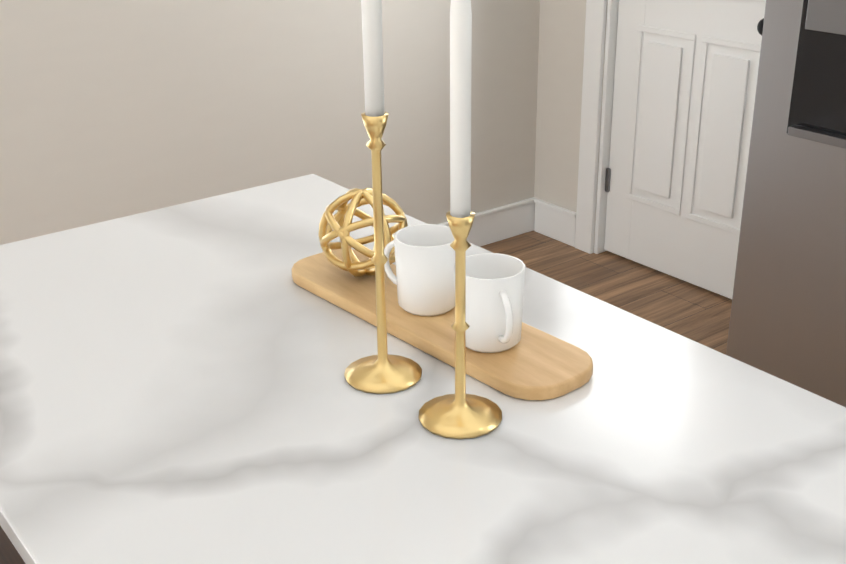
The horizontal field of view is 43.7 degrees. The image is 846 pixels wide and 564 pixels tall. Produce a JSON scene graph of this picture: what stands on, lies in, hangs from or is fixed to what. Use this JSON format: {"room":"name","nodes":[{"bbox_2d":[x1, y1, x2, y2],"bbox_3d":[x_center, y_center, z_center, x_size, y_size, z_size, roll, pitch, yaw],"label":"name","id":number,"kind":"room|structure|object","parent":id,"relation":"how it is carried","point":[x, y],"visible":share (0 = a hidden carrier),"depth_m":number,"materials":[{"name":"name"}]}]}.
{"room":"kitchen","nodes":[
{"label":"kitchen","id":0,"kind":"room"},
{"bbox_2d":[0,0,539,244],"bbox_3d":[-3.369,-0.286,1.182,9.500,2.720,0.100,-18,29,-34],"label":"wall","id":1,"kind":"structure","parent":0,"point":[112,109],"depth_m":3.30,"materials":[{"name":"paint"}]},
{"bbox_2d":[438,197,541,246],"bbox_3d":[-3.314,0.917,1.650,9.500,0.140,0.023,-18,29,-34],"label":"baseboard","id":2,"kind":"structure","parent":1,"relation":"attached to","point":[493,225],"depth_m":4.18,"materials":[{"name":"white wood"}]},
{"bbox_2d":[534,0,607,252],"bbox_3d":[1.886,-0.772,2.131,0.140,2.720,4.800,-18,29,-34],"label":"wall","id":3,"kind":"structure","parent":0,"point":[560,61],"depth_m":4.00,"materials":[{"name":"paint"}]},
{"bbox_2d":[575,0,618,253],"bbox_3d":[0.920,-1.154,3.327,0.158,2.495,0.930,-18,29,-34],"label":"door frame","id":4,"kind":"structure","parent":3,"relation":"attached to","point":[594,79],"depth_m":3.87,"materials":[{"name":"white wood"}]},
{"bbox_2d":[604,0,765,298],"bbox_3d":[0.884,-0.959,3.388,0.126,2.066,0.730,-18,29,-34],"label":"door","id":5,"kind":"structure","parent":3,"relation":"in","point":[685,79],"depth_m":3.62,"materials":[{"name":"painted wood"},{"name":"metal"}]},
{"bbox_2d":[481,230,731,354],"bbox_3d":[-1.914,1.712,0.021,9.720,0.060,4.800,-18,29,-34],"label":"floor","id":6,"kind":"structure","parent":0,"point":[698,314],"depth_m":3.77,"materials":[{"name":"brown wood"}]},
{"bbox_2d":[0,526,24,563],"bbox_3d":[-0.636,0.688,1.444,0.401,0.653,0.370,-18,29,-34],"label":"stool","id":7,"kind":"object","parent":6,"relation":"on","point":[9,554],"visible":0.94,"depth_m":1.39,"materials":[{"name":"brown wood"}]},
{"bbox_2d":[726,0,845,406],"bbox_3d":[1.313,-0.338,2.337,0.700,1.775,0.920,-18,29,-34],"label":"fridge","id":8,"kind":"object","parent":6,"relation":"on","point":[788,317],"visible":0.85,"depth_m":2.46,"materials":[{"name":"silver metal"}]},
{"bbox_3d":[0.034,0.558,1.430,0.599,0.883,1.489,-18,29,-34],"label":"kitchen island","id":9,"kind":"object","parent":6,"relation":"on","visible":0},
{"bbox_2d":[0,174,845,563],"bbox_3d":[-0.049,0.154,1.212,0.815,0.030,1.593,-18,29,-34],"label":"island countertop","id":10,"kind":"structure","parent":9,"relation":"on","point":[176,386],"depth_m":1.15,"materials":[{"name":"stone"}]},
{"bbox_2d":[344,0,421,393],"bbox_3d":[-0.051,-0.150,1.155,0.093,0.572,0.094,-18,29,-34],"label":"candlestick","id":11,"kind":"object","parent":10,"relation":"on","point":[383,371],"visible":1,"depth_m":1.19,"materials":[{"name":"gold metal"}]},
{"bbox_2d":[291,249,592,399],"bbox_3d":[0.006,0.043,1.405,0.130,0.018,0.520,-19,30,-36],"label":"wooden serving board","id":12,"kind":"object","parent":10,"relation":"on","point":[533,363],"visible":0.79,"depth_m":1.31,"materials":[{"name":"brown wood"}]},
{"bbox_2d":[318,188,407,276],"bbox_3d":[-0.083,-0.069,1.481,0.125,0.127,0.127,-18,29,-34],"label":"decorative orb","id":13,"kind":"object","parent":12,"relation":"on","point":[340,224],"visible":0.75,"depth_m":1.45,"materials":[{"name":"gold metal"}]},
{"bbox_2d":[384,224,454,315],"bbox_3d":[-0.001,-0.018,1.396,0.086,0.100,0.110,-18,29,-34],"label":"mug","id":14,"kind":"object","parent":12,"relation":"on","point":[423,279],"visible":0.85,"depth_m":1.36,"materials":[{"name":"white ceramic"}]},
{"bbox_2d":[454,253,524,352],"bbox_3d":[0.088,0.030,1.280,0.086,0.100,0.110,-18,29,-34],"label":"mug","id":15,"kind":"object","parent":12,"relation":"on","point":[494,294],"visible":0.85,"depth_m":1.26,"materials":[{"name":"white ceramic"}]},
{"bbox_2d":[418,0,501,438],"bbox_3d":[0.038,-0.075,1.079,0.093,0.492,0.094,-18,29,-34],"label":"candlestick","id":16,"kind":"object","parent":10,"relation":"on","point":[460,413],"visible":1,"depth_m":1.08,"materials":[{"name":"gold metal"}]}
]}

